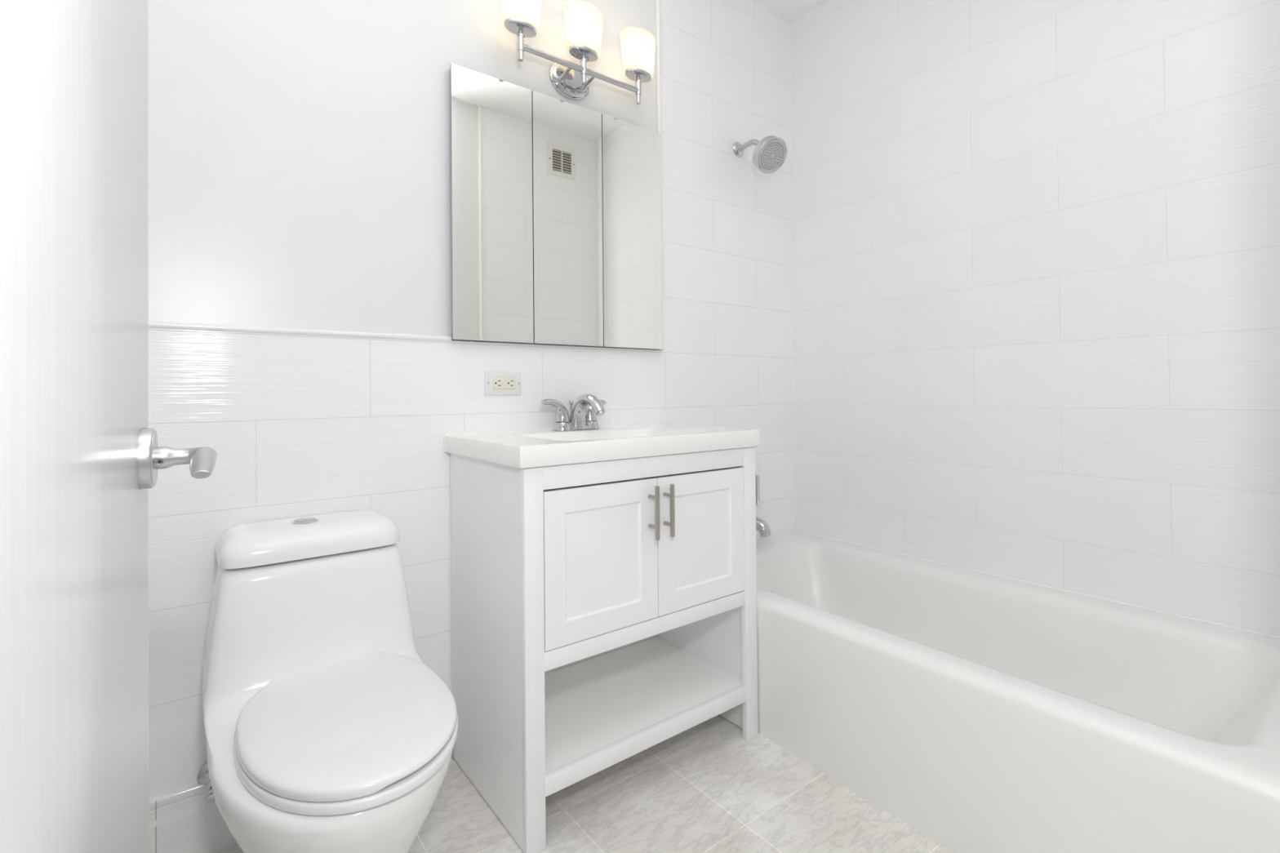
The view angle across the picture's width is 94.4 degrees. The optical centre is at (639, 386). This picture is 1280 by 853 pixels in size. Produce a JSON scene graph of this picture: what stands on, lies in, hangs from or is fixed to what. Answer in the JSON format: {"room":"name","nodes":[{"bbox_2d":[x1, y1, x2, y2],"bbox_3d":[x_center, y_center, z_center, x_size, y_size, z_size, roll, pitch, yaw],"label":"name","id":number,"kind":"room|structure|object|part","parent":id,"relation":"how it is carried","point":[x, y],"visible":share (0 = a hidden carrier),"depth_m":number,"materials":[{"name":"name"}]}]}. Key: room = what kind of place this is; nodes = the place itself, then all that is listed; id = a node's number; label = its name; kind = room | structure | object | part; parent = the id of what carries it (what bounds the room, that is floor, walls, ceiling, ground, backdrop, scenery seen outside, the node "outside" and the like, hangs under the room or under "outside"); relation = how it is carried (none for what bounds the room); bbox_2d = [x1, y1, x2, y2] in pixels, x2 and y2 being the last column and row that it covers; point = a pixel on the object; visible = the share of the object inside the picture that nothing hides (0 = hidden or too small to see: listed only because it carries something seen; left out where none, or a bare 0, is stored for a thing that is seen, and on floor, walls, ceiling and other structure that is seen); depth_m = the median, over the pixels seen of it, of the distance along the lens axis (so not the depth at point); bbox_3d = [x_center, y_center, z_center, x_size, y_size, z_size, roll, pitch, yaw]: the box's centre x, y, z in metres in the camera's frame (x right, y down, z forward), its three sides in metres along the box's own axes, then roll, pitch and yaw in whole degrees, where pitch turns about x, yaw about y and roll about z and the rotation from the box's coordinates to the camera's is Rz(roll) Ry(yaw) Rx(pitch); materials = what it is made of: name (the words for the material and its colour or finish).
{"room":"bathroom","nodes":[
{"label":"bathroom","id":0,"kind":"room"},
{"bbox_2d":[147,0,795,799],"bbox_3d":[-0.305,-0.286,1.955,2.640,2.674,0.120,0,-1,-38],"label":"wall","id":1,"kind":"structure","parent":0,"point":[299,150],"depth_m":1.58,"materials":[{"name":"tile"}]},
{"bbox_2d":[196,762,214,801],"bbox_3d":[-0.942,0.843,1.313,0.062,0.135,0.090,0,-1,-38],"label":"shutoff valve","id":2,"kind":"object","parent":1,"relation":"attached to","point":[202,778],"visible":0.23,"depth_m":1.33,"materials":[{"name":"silver metal"}]},
{"bbox_3d":[-0.923,0.883,1.288,0.042,0.026,0.027,0,-1,-38],"label":"oval handle","id":3,"kind":"part","parent":2,"relation":"part of","materials":[{"name":"silver metal"}]},
{"bbox_2d":[148,757,451,852],"bbox_3d":[-0.877,0.971,1.409,0.864,0.160,0.016,0,-1,-38],"label":"baseboard","id":4,"kind":"structure","parent":1,"relation":"attached to","point":[181,820],"depth_m":1.31,"materials":[{"name":"tile"}]},
{"bbox_2d":[148,320,451,341],"bbox_3d":[-0.887,-0.135,1.428,0.874,0.015,0.015,0,-1,-38],"label":"trim","id":5,"kind":"structure","parent":1,"relation":"attached to","point":[166,325],"depth_m":1.45,"materials":[{"name":"tile"}]},
{"bbox_2d":[484,370,520,395],"bbox_3d":[-0.412,-0.010,1.787,0.116,0.072,0.010,0,-1,-38],"label":"electrical outlet","id":6,"kind":"object","parent":1,"relation":"attached to","point":[496,383],"visible":1,"depth_m":1.78,"materials":[{"name":"beige plastic"}]},
{"bbox_2d":[493,377,515,389],"bbox_3d":[-0.410,-0.010,1.789,0.070,0.036,0.007,0,-1,-38],"label":"receptacle","id":7,"kind":"object","parent":6,"relation":"attached to","point":[499,383],"depth_m":1.78,"materials":[{"name":"beige plastic"}]},
{"bbox_2d":[448,62,662,349],"bbox_3d":[-0.236,-0.527,1.926,0.771,0.786,0.028,0,-1,-38],"label":"medicine cabinet","id":8,"kind":"object","parent":1,"relation":"attached to","point":[555,204],"visible":1,"depth_m":1.87,"materials":[{"name":"silver mirror"}]},
{"bbox_3d":[-0.239,-0.526,1.929,0.761,0.778,0.020,0,-1,-38],"label":"cabinet frame","id":9,"kind":"part","parent":8,"relation":"part of","materials":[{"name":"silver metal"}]},
{"bbox_3d":[-0.434,-0.527,1.760,0.253,0.786,0.006,0,-1,-38],"label":"mirror door","id":10,"kind":"part","parent":8,"relation":"part of","materials":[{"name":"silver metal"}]},
{"bbox_3d":[-0.230,-0.527,1.917,0.257,0.786,0.006,0,-1,-38],"label":"mirror door","id":11,"kind":"part","parent":8,"relation":"part of","materials":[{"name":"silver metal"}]},
{"bbox_3d":[-0.025,-0.527,2.075,0.254,0.786,0.006,0,-1,-38],"label":"mirror door","id":12,"kind":"part","parent":8,"relation":"part of","materials":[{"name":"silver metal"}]},
{"bbox_2d":[499,0,656,104],"bbox_3d":[-0.193,-1.067,1.897,0.576,0.238,0.141,0,-1,-38],"label":"vanity light","id":13,"kind":"object","parent":1,"relation":"attached to","point":[583,20],"visible":1,"depth_m":1.87,"materials":[{"name":"white glass"}]},
{"bbox_3d":[-0.351,-1.010,1.744,0.100,0.101,0.062,0,-1,-38],"label":"lamp stem","id":14,"kind":"part","parent":13,"relation":"part of","materials":[{"name":"silver metal"}]},
{"bbox_3d":[-0.352,-1.123,1.745,0.140,0.128,0.092,0,-1,-38],"label":"lamp shade","id":15,"kind":"part","parent":13,"relation":"part of","materials":[{"name":"white glass"}]},
{"bbox_3d":[-0.237,-0.994,1.881,0.015,0.025,0.080,0,-1,-38],"label":"arm","id":16,"kind":"part","parent":13,"relation":"part of","materials":[{"name":"silver metal"}]},
{"bbox_3d":[-0.227,-1.008,1.947,0.149,0.120,0.019,0,-1,-38],"label":"plate","id":17,"kind":"part","parent":13,"relation":"part of","materials":[{"name":"silver metal"}]},
{"bbox_3d":[-0.179,-1.123,1.878,0.140,0.128,0.092,0,-1,-38],"label":"lamp shade","id":18,"kind":"part","parent":13,"relation":"part of","materials":[{"name":"white glass"}]},
{"bbox_3d":[-0.178,-1.010,1.877,0.100,0.101,0.062,0,-1,-38],"label":"lamp stem","id":19,"kind":"part","parent":13,"relation":"part of","materials":[{"name":"silver metal"}]},
{"bbox_3d":[-0.167,-0.994,1.935,0.015,0.025,0.080,0,-1,-38],"label":"arm","id":20,"kind":"part","parent":13,"relation":"part of","materials":[{"name":"silver metal"}]},
{"bbox_3d":[-0.006,-1.123,2.011,0.140,0.128,0.092,0,-1,-38],"label":"lamp shade","id":21,"kind":"part","parent":13,"relation":"part of","materials":[{"name":"white glass"}]},
{"bbox_3d":[-0.005,-1.010,2.010,0.100,0.101,0.062,0,-1,-38],"label":"lamp stem","id":22,"kind":"part","parent":13,"relation":"part of","materials":[{"name":"silver metal"}]},
{"bbox_2d":[656,0,663,350],"bbox_3d":[0.071,-0.878,2.178,0.016,1.491,0.016,0,-1,-38],"label":"trim","id":23,"kind":"structure","parent":1,"relation":"attached to","point":[658,2],"depth_m":2.17,"materials":[{"name":"ceramic"}]},
{"bbox_2d":[755,471,759,505],"bbox_3d":[0.415,0.370,2.362,0.160,0.203,0.097,0,-1,-38],"label":"tub valve","id":24,"kind":"object","parent":1,"relation":"attached to","point":[757,477],"visible":0.24,"depth_m":2.35,"materials":[{"name":"silver metal"}]},
{"bbox_2d":[733,135,786,173],"bbox_3d":[0.468,-0.919,2.344,0.139,0.170,0.224,0,-1,-38],"label":"shower head","id":25,"kind":"object","parent":1,"relation":"attached to","point":[770,153],"visible":1,"depth_m":2.29},
{"bbox_3d":[0.451,-0.951,2.374,0.022,0.080,0.147,0,-1,-38],"label":"arm","id":26,"kind":"part","parent":25,"relation":"part of","materials":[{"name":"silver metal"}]},
{"bbox_3d":[0.509,-0.892,2.290,0.118,0.098,0.076,0,-1,-38],"label":"plate","id":27,"kind":"part","parent":25,"relation":"part of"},
{"bbox_2d":[755,516,770,537],"bbox_3d":[0.456,0.547,2.358,0.066,0.079,0.150,0,-1,-38],"label":"tub spout","id":28,"kind":"object","parent":1,"relation":"attached to","point":[763,528],"visible":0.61,"depth_m":2.31,"materials":[{"name":"silver metal"}]},
{"bbox_2d":[789,22,795,530],"bbox_3d":[0.680,-0.493,2.640,0.005,2.264,0.005,0,-1,-38],"label":"trim","id":29,"kind":"structure","parent":1,"relation":"attached to","point":[789,23],"depth_m":2.64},
{"bbox_2d":[216,714,955,852],"bbox_3d":[0.469,1.076,0.953,2.640,0.080,2.620,0,-1,-38],"label":"floor","id":30,"kind":"structure","parent":0,"point":[705,788],"depth_m":1.46,"materials":[{"name":"tile"}]},
{"bbox_2d":[201,509,457,852],"bbox_3d":[-0.607,0.674,1.173,0.409,0.746,0.704,0,-1,-38],"label":"toilet","id":31,"kind":"object","parent":30,"relation":"on","point":[327,729],"visible":1,"depth_m":1.16,"materials":[{"name":"ceramic"}]},
{"bbox_3d":[-0.760,0.340,1.370,0.357,0.062,0.212,0,-1,-38],"label":"tank lid","id":32,"kind":"part","parent":31,"relation":"part of","materials":[{"name":"ceramic"}]},
{"bbox_3d":[-0.531,0.629,1.095,0.357,0.017,0.486,0,-1,-38],"label":"seat","id":33,"kind":"part","parent":31,"relation":"part of","materials":[{"name":"plastic"}]},
{"bbox_3d":[-0.564,0.607,1.138,0.353,0.022,0.590,0,-1,-38],"label":"lid","id":34,"kind":"part","parent":31,"relation":"part of","materials":[{"name":"plastic"}]},
{"bbox_2d":[450,446,758,852],"bbox_3d":[-0.081,0.616,1.715,0.764,0.861,0.503,0,-1,-38],"label":"bathroom vanity","id":35,"kind":"object","parent":30,"relation":"on","point":[603,612],"visible":0.9,"depth_m":1.52,"materials":[{"name":"paint"}]},
{"bbox_3d":[-0.393,0.615,1.510,0.017,0.858,0.448,0,-1,-38],"label":"panel","id":36,"kind":"part","parent":35,"relation":"part of","materials":[{"name":"paint"}]},
{"bbox_3d":[-0.232,0.562,1.911,0.726,0.708,0.007,0,-1,-38],"label":"panel","id":37,"kind":"part","parent":35,"relation":"part of","materials":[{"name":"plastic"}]},
{"bbox_3d":[-0.090,0.421,1.454,0.330,0.361,0.018,0,-1,-38],"label":"door","id":38,"kind":"part","parent":35,"relation":"part of","materials":[{"name":"paint"}]},
{"bbox_2d":[444,422,759,468],"bbox_3d":[-0.098,0.188,1.730,0.790,0.116,0.478,0,-1,-38],"label":"countertop","id":39,"kind":"structure","parent":35,"relation":"on","point":[536,447],"depth_m":1.55,"materials":[{"name":"stone"}]},
{"bbox_2d":[541,394,605,431],"bbox_3d":[-0.189,0.079,1.861,0.193,0.112,0.208,-1,-1,7],"label":"sink faucet","id":40,"kind":"object","parent":39,"relation":"on","point":[584,411],"visible":1,"depth_m":1.82,"materials":[{"name":"silver metal"}]},
{"bbox_3d":[-0.256,0.073,1.811,0.045,0.072,0.106,-1,-1,30],"label":"lever handle","id":41,"kind":"part","parent":40,"relation":"part of","materials":[{"name":"silver metal"}]},
{"bbox_3d":[-0.219,0.086,1.887,0.014,0.087,0.014,0,-1,-38],"label":"lift rod","id":42,"kind":"part","parent":40,"relation":"part of","materials":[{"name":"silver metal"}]},
{"bbox_3d":[-0.200,0.129,1.868,0.164,0.012,0.056,0,-1,-38],"label":"plate","id":43,"kind":"part","parent":40,"relation":"part of","materials":[{"name":"silver metal"}]},
{"bbox_3d":[-0.162,0.077,1.819,0.061,0.109,0.169,0,-1,-38],"label":"spout","id":44,"kind":"part","parent":40,"relation":"part of","materials":[{"name":"silver metal"}]},
{"bbox_3d":[-0.142,0.076,1.914,0.090,0.066,0.046,0,-1,-38],"label":"lever handle","id":45,"kind":"part","parent":40,"relation":"part of","materials":[{"name":"silver metal"}]},
{"bbox_2d":[544,636,742,772],"bbox_3d":[-0.092,0.904,1.730,0.726,0.020,0.431,0,-1,-38],"label":"shelf","id":46,"kind":"object","parent":35,"relation":"attached to","point":[593,704],"depth_m":1.73,"materials":[{"name":"wood"}]},
{"bbox_3d":[0.038,0.209,1.557,0.666,0.052,0.019,0,-1,-38],"label":"rail","id":47,"kind":"part","parent":35,"relation":"part of","materials":[{"name":"paint"}]},
{"bbox_3d":[0.042,0.625,1.554,0.666,0.042,0.019,0,-1,-38],"label":"rail","id":48,"kind":"part","parent":35,"relation":"part of","materials":[{"name":"paint"}]},
{"bbox_3d":[0.044,0.908,1.551,0.666,0.043,0.019,0,-1,-38],"label":"rail","id":49,"kind":"part","parent":35,"relation":"part of","materials":[{"name":"paint"}]},
{"bbox_3d":[0.036,0.322,1.518,0.012,0.136,0.040,0,-1,-38],"label":"bar handle","id":50,"kind":"part","parent":35,"relation":"part of","materials":[{"name":"silver metal"}]},
{"bbox_3d":[0.076,0.322,1.548,0.012,0.136,0.040,0,-1,-38],"label":"bar handle","id":51,"kind":"part","parent":35,"relation":"part of","materials":[{"name":"silver metal"}]},
{"bbox_3d":[0.197,0.614,1.964,0.018,0.858,0.448,0,-1,-38],"label":"panel","id":52,"kind":"part","parent":35,"relation":"part of","materials":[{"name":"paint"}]},
{"bbox_3d":[0.173,0.421,1.656,0.328,0.361,0.018,0,-1,-38],"label":"door","id":53,"kind":"part","parent":35,"relation":"part of","materials":[{"name":"paint"}]},
{"bbox_2d":[755,530,1279,852],"bbox_3d":[0.860,0.834,1.750,0.803,0.412,1.595,0,-1,-38],"label":"bathtub","id":54,"kind":"object","parent":30,"relation":"on","point":[983,712],"visible":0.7,"depth_m":1.44,"materials":[{"name":"ceramic"}]},
{"bbox_2d":[751,0,826,22],"bbox_3d":[0.208,-1.673,1.286,2.640,0.080,1.840,0,-1,-38],"label":"ceiling","id":55,"kind":"structure","parent":0,"point":[789,11],"depth_m":2.54,"materials":[{"name":"paint"}]},
{"bbox_2d":[790,0,1279,636],"bbox_3d":[1.255,-0.299,1.995,0.120,2.674,1.720,0,-1,-38],"label":"wall","id":56,"kind":"structure","parent":0,"point":[1036,243],"depth_m":1.85,"materials":[{"name":"tile"}]},
{"bbox_3d":[0.697,-0.307,0.556,2.520,2.674,0.120,0,-1,-38],"label":"wall","id":57,"kind":"structure","parent":0,"visible":0},
{"bbox_2d":[0,0,217,852],"bbox_3d":[-0.312,0.011,0.342,0.098,2.028,0.765,0,-1,-34],"label":"door","id":58,"kind":"structure","parent":57,"relation":"in","point":[81,458],"depth_m":0.35,"materials":[{"name":"paint"}]},
{"bbox_3d":[-0.451,0.074,0.589,0.052,0.026,0.102,0,-1,-38],"label":"lever","id":59,"kind":"part","parent":58,"relation":"part of","materials":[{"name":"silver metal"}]}
]}

